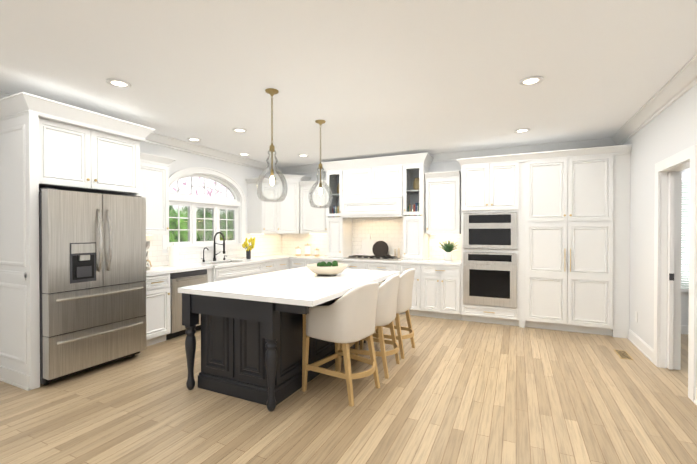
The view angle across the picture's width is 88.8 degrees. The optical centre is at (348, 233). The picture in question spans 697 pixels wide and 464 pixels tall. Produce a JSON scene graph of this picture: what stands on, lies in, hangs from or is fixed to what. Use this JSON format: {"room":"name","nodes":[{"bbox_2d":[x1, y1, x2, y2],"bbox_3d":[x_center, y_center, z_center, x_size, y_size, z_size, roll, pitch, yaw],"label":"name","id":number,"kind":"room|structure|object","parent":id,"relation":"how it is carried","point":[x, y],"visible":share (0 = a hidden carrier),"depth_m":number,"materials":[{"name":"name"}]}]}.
{"room":"kitchen","nodes":[
{"label":"kitchen","id":0,"kind":"room"},
{"bbox_2d":[39,142,275,259],"bbox_3d":[-3.351,0.001,3.956,0.150,2.780,8.840,0,1,25],"label":"wall","id":1,"kind":"structure","parent":0,"point":[239,174],"depth_m":5.81,"materials":[{"name":"white paint"}]},
{"bbox_2d":[0,91,283,173],"bbox_3d":[-3.263,-1.323,3.821,0.116,0.129,8.690,0,1,25],"label":"crown molding","id":2,"kind":"structure","parent":1,"relation":"attached to","point":[153,138],"depth_m":5.71,"materials":[{"name":"white paint"}]},
{"bbox_2d":[162,167,245,252],"bbox_3d":[-2.379,-0.410,5.960,0.175,1.370,1.740,0,1,25],"label":"kitchen window","id":3,"kind":"structure","parent":1,"relation":"in","point":[215,214],"depth_m":6.02,"materials":[{"name":"white paint"}]},
{"bbox_2d":[146,234,281,266],"bbox_3d":[-2.242,0.229,6.122,0.008,0.448,3.677,0,1,25],"label":"backsplash","id":4,"kind":"structure","parent":1,"relation":"attached to","point":[267,244],"depth_m":6.12,"materials":[{"name":"tile"}]},
{"bbox_2d":[245,174,310,233],"bbox_3d":[-1.369,-0.592,7.094,0.748,1.175,1.161,0,1,25],"label":"upper cabinet","id":5,"kind":"object","parent":1,"relation":"attached to","point":[283,217],"depth_m":6.99,"materials":[{"name":"white wood"}]},
{"bbox_2d":[184,256,279,271],"bbox_3d":[-2.071,0.477,5.691,0.683,0.040,3.041,0,1,25],"label":"countertop","id":6,"kind":"structure","parent":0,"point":[187,267],"depth_m":5.87,"materials":[{"name":"white stone"}]},
{"bbox_2d":[146,241,151,269],"bbox_3d":[-2.608,0.280,4.559,0.251,0.370,0.170,0,1,25],"label":"coffee maker","id":7,"kind":"object","parent":6,"relation":"on","point":[147,248],"visible":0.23,"depth_m":4.59,"materials":[{"name":"silver metal"}]},
{"bbox_2d":[168,242,179,266],"bbox_3d":[-2.496,0.291,5.081,0.150,0.340,0.150,0,1,25],"label":"paper towel","id":8,"kind":"object","parent":6,"relation":"on","point":[173,255],"visible":1,"depth_m":5.03,"materials":[{"name":"white paper"}]},
{"bbox_2d":[213,232,224,260],"bbox_3d":[-2.130,0.210,5.956,0.257,0.488,0.150,0,1,25],"label":"faucet","id":9,"kind":"object","parent":6,"relation":"on","point":[215,254],"visible":1,"depth_m":5.93,"materials":[{"name":"black"}]},
{"bbox_2d":[242,237,254,258],"bbox_3d":[-1.779,0.255,6.422,0.189,0.390,0.261,0,1,25],"label":"vase","id":10,"kind":"object","parent":6,"relation":"on","point":[248,248],"visible":1,"depth_m":6.39,"materials":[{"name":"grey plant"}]},
{"bbox_2d":[0,314,696,463],"bbox_3d":[0.728,1.445,2.126,9.600,0.080,8.990,0,1,25],"label":"floor","id":11,"kind":"structure","parent":0,"point":[450,391],"depth_m":2.80,"materials":[{"name":"brown wood"}]},
{"bbox_2d":[0,92,183,390],"bbox_3d":[-2.827,0.081,3.959,0.792,2.620,1.580,0,1,25],"label":"tall cabinet","id":12,"kind":"object","parent":11,"relation":"on","point":[46,143],"depth_m":3.38,"materials":[{"name":"white wood"}]},
{"bbox_2d":[39,188,146,384],"bbox_3d":[-2.826,0.485,3.762,0.909,1.815,0.930,0,1,25],"label":"fridge","id":13,"kind":"object","parent":11,"relation":"on","point":[92,267],"visible":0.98,"depth_m":3.48,"materials":[{"name":"grey metal"}]},
{"bbox_2d":[166,269,207,339],"bbox_3d":[-2.406,0.946,4.979,0.634,0.874,0.598,0,1,25],"label":"dishwasher","id":14,"kind":"object","parent":11,"relation":"on","point":[185,279],"visible":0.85,"depth_m":4.71,"materials":[{"name":"grey metal"}]},
{"bbox_2d":[200,260,263,282],"bbox_3d":[-2.038,0.924,5.777,0.672,0.905,1.150,0,1,25],"label":"base cabinet","id":15,"kind":"object","parent":11,"relation":"on","point":[216,272],"depth_m":5.52,"materials":[{"name":"white wood"}]},
{"bbox_2d":[264,254,289,272],"bbox_3d":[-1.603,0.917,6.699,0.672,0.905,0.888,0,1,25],"label":"base cabinet","id":16,"kind":"object","parent":11,"relation":"on","point":[282,264],"depth_m":6.61,"materials":[{"name":"white wood"}]},
{"bbox_2d":[182,279,385,411],"bbox_3d":[-0.481,0.953,3.809,1.285,0.879,2.000,0,1,25],"label":"kitchen island","id":17,"kind":"object","parent":11,"relation":"on","point":[252,338],"depth_m":3.05,"materials":[{"name":"black wood"}]},
{"bbox_2d":[178,267,397,306],"bbox_3d":[-0.433,0.491,3.783,1.380,0.042,2.090,0,1,25],"label":"island countertop","id":18,"kind":"structure","parent":17,"relation":"on","point":[299,287],"depth_m":3.21,"materials":[{"name":"white stone"}]},
{"bbox_2d":[307,263,346,275],"bbox_3d":[-0.245,0.410,4.086,0.470,0.112,0.470,0,1,25],"label":"bowl","id":19,"kind":"object","parent":18,"relation":"on","point":[328,271],"visible":0.94,"depth_m":3.92,"materials":[{"name":"beige ceramic"}]},
{"bbox_2d":[317,261,337,266],"bbox_3d":[-0.236,0.364,4.080,0.277,0.102,0.300,0,1,25],"label":"moss balls","id":20,"kind":"object","parent":19,"relation":"in","point":[328,264],"visible":0.69,"depth_m":3.99,"materials":[{"name":"green plant"}]},
{"bbox_2d":[290,254,309,268],"bbox_3d":[-0.844,0.906,7.150,0.335,0.920,0.633,0,1,25],"label":"base cabinet","id":21,"kind":"object","parent":11,"relation":"on","point":[295,261],"depth_m":6.89,"materials":[{"name":"white wood"}]},
{"bbox_2d":[295,246,300,255],"bbox_3d":[-1.029,0.346,7.253,0.116,0.195,0.114,0,1,25],"label":"canister","id":22,"kind":"object","parent":21,"relation":"on","point":[297,251],"visible":1,"depth_m":7.21,"materials":[{"name":"white ceramic"}]},
{"bbox_2d":[305,243,310,255],"bbox_3d":[-0.832,0.316,7.248,0.130,0.255,0.128,0,1,25],"label":"canister","id":23,"kind":"object","parent":21,"relation":"on","point":[307,250],"visible":1,"depth_m":7.20,"materials":[{"name":"white ceramic"}]},
{"bbox_2d":[306,255,329,266],"bbox_3d":[-0.535,0.907,7.004,0.350,0.920,0.633,0,1,25],"label":"base cabinet","id":24,"kind":"object","parent":11,"relation":"on","point":[313,259],"depth_m":6.76,"materials":[{"name":"white wood"}]},
{"bbox_2d":[322,257,346,262],"bbox_3d":[-0.211,0.908,6.851,0.365,0.920,0.633,0,1,25],"label":"base cabinet","id":25,"kind":"object","parent":11,"relation":"on","point":[331,259],"depth_m":6.59,"materials":[{"name":"white wood"}]},
{"bbox_2d":[302,282,379,406],"bbox_3d":[-0.054,0.907,3.207,0.612,0.980,0.601,0,1,25],"label":"stool","id":26,"kind":"object","parent":11,"relation":"on","point":[347,318],"visible":1,"depth_m":3.00,"materials":[{"name":"white fabric"}]},
{"bbox_2d":[338,258,365,268],"bbox_3d":[0.207,0.910,6.654,0.560,0.920,0.633,0,1,25],"label":"base cabinet","id":27,"kind":"object","parent":11,"relation":"on","point":[351,263],"depth_m":6.36,"materials":[{"name":"white wood"}]},
{"bbox_2d":[361,234,374,255],"bbox_3d":[0.380,0.223,6.851,0.270,0.448,0.078,0,1,25],"label":"marble cutting board","id":28,"kind":"object","parent":27,"relation":"on","point":[367,245],"visible":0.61,"depth_m":6.85,"materials":[{"name":"white stone"}]},
{"bbox_2d":[338,274,399,378],"bbox_3d":[0.242,0.903,3.720,0.579,0.980,0.566,0,1,25],"label":"stool","id":29,"kind":"object","parent":11,"relation":"on","point":[386,305],"visible":0.65,"depth_m":3.49,"materials":[{"name":"white fabric"}]},
{"bbox_2d":[366,259,397,283],"bbox_3d":[0.716,0.911,6.414,0.565,0.920,0.633,0,1,25],"label":"base cabinet","id":30,"kind":"object","parent":11,"relation":"on","point":[388,265],"depth_m":6.14,"materials":[{"name":"white wood"}]},
{"bbox_2d":[344,255,399,259],"bbox_3d":[0.429,0.429,6.463,0.910,0.042,0.435,0,1,25],"label":"cooktop","id":31,"kind":"object","parent":30,"relation":"in","point":[367,257],"visible":1,"depth_m":6.38,"materials":[{"name":"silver metal"}]},
{"bbox_2d":[372,241,389,255],"bbox_3d":[0.636,0.288,6.686,0.395,0.319,0.062,0,1,25],"label":"round cutting board","id":32,"kind":"object","parent":30,"relation":"on","point":[380,248],"visible":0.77,"depth_m":6.69,"materials":[{"name":"grey wood"}]},
{"bbox_2d":[360,269,414,358],"bbox_3d":[0.495,0.898,4.256,0.579,0.980,0.566,0,1,25],"label":"stool","id":33,"kind":"object","parent":11,"relation":"on","point":[404,294],"visible":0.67,"depth_m":4.04,"materials":[{"name":"white fabric"}]},
{"bbox_2d":[398,258,425,315],"bbox_3d":[1.147,0.913,6.210,0.388,0.920,0.633,0,1,25],"label":"base cabinet","id":34,"kind":"object","parent":11,"relation":"on","point":[403,265],"depth_m":5.90,"materials":[{"name":"white wood"}]},
{"bbox_2d":[422,259,461,319],"bbox_3d":[1.606,0.915,5.994,0.628,0.920,0.633,0,1,25],"label":"base cabinet","id":35,"kind":"object","parent":11,"relation":"on","point":[436,291],"depth_m":5.72,"materials":[{"name":"white wood"}]},
{"bbox_2d":[439,240,456,260],"bbox_3d":[1.686,0.271,5.999,0.332,0.365,0.208,0,1,25],"label":"herb pot","id":36,"kind":"object","parent":35,"relation":"on","point":[448,249],"visible":1,"depth_m":5.96,"materials":[{"name":"white ceramic"}]},
{"bbox_2d":[456,144,631,338],"bbox_3d":[2.821,0.107,5.385,2.201,2.545,0.686,0,1,25],"label":"tall cabinet","id":37,"kind":"object","parent":11,"relation":"on","point":[571,207],"visible":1,"depth_m":4.99,"materials":[{"name":"white wood"}]},
{"bbox_2d":[463,252,516,307],"bbox_3d":[2.250,0.688,5.639,0.754,0.804,0.625,0,1,25],"label":"oven","id":38,"kind":"object","parent":37,"relation":"in","point":[489,278],"visible":0.9,"depth_m":5.38,"materials":[{"name":"grey metal"}]},
{"bbox_2d":[463,212,516,248],"bbox_3d":[2.250,-0.048,5.633,0.754,0.548,0.625,0,1,25],"label":"oven","id":39,"kind":"object","parent":37,"relation":"in","point":[489,230],"visible":1,"depth_m":5.38,"materials":[{"name":"grey metal"}]},
{"bbox_2d":[613,349,633,359],"bbox_3d":[3.159,1.387,4.091,0.120,0.006,0.320,0,1,25],"label":"floor vent","id":40,"kind":"object","parent":11,"relation":"in","point":[621,354],"visible":1,"depth_m":4.08,"materials":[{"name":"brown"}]},
{"bbox_2d":[0,0,696,167],"bbox_3d":[0.818,-1.424,2.060,9.400,0.100,8.990,0,1,25],"label":"ceiling","id":41,"kind":"structure","parent":0,"point":[363,79],"depth_m":2.93,"materials":[{"name":"white paint"}]},
{"bbox_2d":[106,79,130,87],"bbox_3d":[-2.101,-1.377,3.256,0.194,0.011,0.194,0,1,25],"label":"recessed light","id":42,"kind":"object","parent":41,"relation":"in","point":[119,83],"visible":1,"depth_m":3.26,"materials":[{"name":"white paint"}]},
{"bbox_2d":[187,138,200,141],"bbox_3d":[-2.276,-1.393,5.251,0.194,0.011,0.194,0,1,25],"label":"recessed light","id":43,"kind":"object","parent":41,"relation":"in","point":[194,139],"visible":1,"depth_m":5.25,"materials":[{"name":"white paint"}]},
{"bbox_2d":[232,128,246,132],"bbox_3d":[-1.460,-1.389,4.778,0.194,0.011,0.194,0,1,25],"label":"recessed light","id":44,"kind":"object","parent":41,"relation":"in","point":[239,130],"visible":0.94,"depth_m":4.78,"materials":[{"name":"white paint"}]},
{"bbox_2d":[256,88,287,201],"bbox_3d":[-0.741,-0.850,3.447,0.300,1.069,0.300,0,1,25],"label":"pendant light","id":45,"kind":"object","parent":41,"relation":"hanging from","point":[262,175],"visible":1,"depth_m":3.46,"materials":[{"name":"clear glass"}]},
{"bbox_2d":[308,120,332,207],"bbox_3d":[-0.347,-0.857,4.400,0.300,1.069,0.300,0,1,25],"label":"pendant light","id":46,"kind":"object","parent":41,"relation":"hanging from","point":[316,183],"visible":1,"depth_m":4.44,"materials":[{"name":"clear glass"}]},
{"bbox_2d":[514,128,529,132],"bbox_3d":[2.337,-1.389,4.788,0.194,0.011,0.194,0,1,25],"label":"recessed light","id":47,"kind":"object","parent":41,"relation":"in","point":[521,130],"visible":1,"depth_m":4.78,"materials":[{"name":"white paint"}]},
{"bbox_2d":[519,76,542,85],"bbox_3d":[1.644,-1.377,3.202,0.194,0.011,0.194,0,1,25],"label":"recessed light","id":48,"kind":"object","parent":41,"relation":"in","point":[531,80],"visible":0.98,"depth_m":3.20,"materials":[{"name":"white paint"}]},
{"bbox_2d":[288,161,689,325],"bbox_3d":[2.663,-0.015,5.923,9.350,2.780,0.150,0,1,25],"label":"wall","id":49,"kind":"structure","parent":0,"point":[444,166],"depth_m":6.23,"materials":[{"name":"white paint"}]},
{"bbox_2d":[299,180,326,233],"bbox_3d":[-0.625,-0.525,7.159,0.645,1.040,0.409,0,1,25],"label":"upper cabinet","id":50,"kind":"object","parent":49,"relation":"attached to","point":[312,220],"depth_m":7.05,"materials":[{"name":"white wood"}]},
{"bbox_2d":[282,217,460,259],"bbox_3d":[0.285,0.069,6.957,3.844,0.754,0.008,0,1,25],"label":"backsplash","id":51,"kind":"structure","parent":49,"relation":"attached to","point":[389,231],"depth_m":6.84,"materials":[{"name":"tile"}]},
{"bbox_2d":[319,153,433,260],"bbox_3d":[0.491,-0.451,6.565,2.056,1.798,0.531,0,1,25],"label":"range hood","id":52,"kind":"object","parent":49,"relation":"attached to","point":[386,187],"visible":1,"depth_m":6.36,"materials":[{"name":"white wood"}]},
{"bbox_2d":[424,170,460,233],"bbox_3d":[1.630,-0.516,6.095,0.568,1.040,0.409,0,1,25],"label":"upper cabinet","id":53,"kind":"object","parent":49,"relation":"attached to","point":[442,189],"depth_m":5.97,"materials":[{"name":"white wood"}]},
{"bbox_2d":[284,138,607,173],"bbox_3d":[1.227,-1.343,6.442,5.760,0.129,0.115,0,1,25],"label":"crown molding","id":54,"kind":"structure","parent":49,"relation":"attached to","point":[450,156],"depth_m":5.80,"materials":[{"name":"white paint"}]},
{"bbox_2d":[681,325,688,334],"bbox_3d":[5.431,1.327,4.535,2.950,0.120,0.015,0,1,25],"label":"baseboard","id":55,"kind":"structure","parent":49,"relation":"attached to","point":[684,328],"depth_m":4.90,"materials":[{"name":"white paint"}]},
{"bbox_2d":[681,172,689,291],"bbox_3d":[5.003,-0.005,4.707,1.280,1.680,0.050,0,1,25],"label":"window","id":56,"kind":"structure","parent":49,"relation":"in","point":[685,234],"depth_m":4.89,"materials":[{"name":"white paint"}]},
{"bbox_2d":[622,84,696,386],"bbox_3d":[2.178,0.022,1.264,0.150,2.780,8.690,0,1,25],"label":"wall","id":57,"kind":"structure","parent":0,"point":[670,130],"depth_m":4.05,"materials":[{"name":"white paint"}]},
{"bbox_2d":[635,311,637,321],"bbox_3d":[3.575,1.027,4.416,0.005,0.120,0.070,0,1,25],"label":"electrical outlet plate","id":58,"kind":"object","parent":57,"relation":"attached to","point":[636,316],"visible":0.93,"depth_m":4.41,"materials":[{"name":"white paint"}]},
{"bbox_2d":[628,329,653,362],"bbox_3d":[3.487,1.321,4.250,0.021,0.135,0.950,0,1,25],"label":"baseboard","id":59,"kind":"structure","parent":57,"relation":"attached to","point":[643,347],"depth_m":4.19,"materials":[{"name":"white paint"}]},
{"bbox_2d":[608,53,696,145],"bbox_3d":[2.058,-1.303,1.310,0.116,0.129,8.690,0,1,25],"label":"crown molding","id":60,"kind":"structure","parent":57,"relation":"attached to","point":[679,83],"depth_m":3.53,"materials":[{"name":"white paint"}]},
{"bbox_2d":[653,144,696,401],"bbox_3d":[3.156,0.326,3.337,0.190,2.140,0.950,0,1,25],"label":"door frame","id":61,"kind":"structure","parent":57,"relation":"attached to","point":[685,155],"depth_m":3.64,"materials":[{"name":"white paint"}]},
{"bbox_2d":[694,387,696,404],"bbox_3d":[1.558,1.353,0.162,0.021,0.135,6.150,0,1,25],"label":"baseboard","id":62,"kind":"structure","parent":57,"relation":"attached to","point":[695,401],"depth_m":2.93,"materials":[{"name":"white paint"}]},
{"label":"outside","id":63,"kind":"structure","parent":0,"visible":0},
{"bbox_2d":[169,177,233,241],"bbox_3d":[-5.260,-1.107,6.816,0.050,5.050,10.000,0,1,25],"label":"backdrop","id":64,"kind":"structure","parent":63,"point":[197,181],"depth_m":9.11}
]}

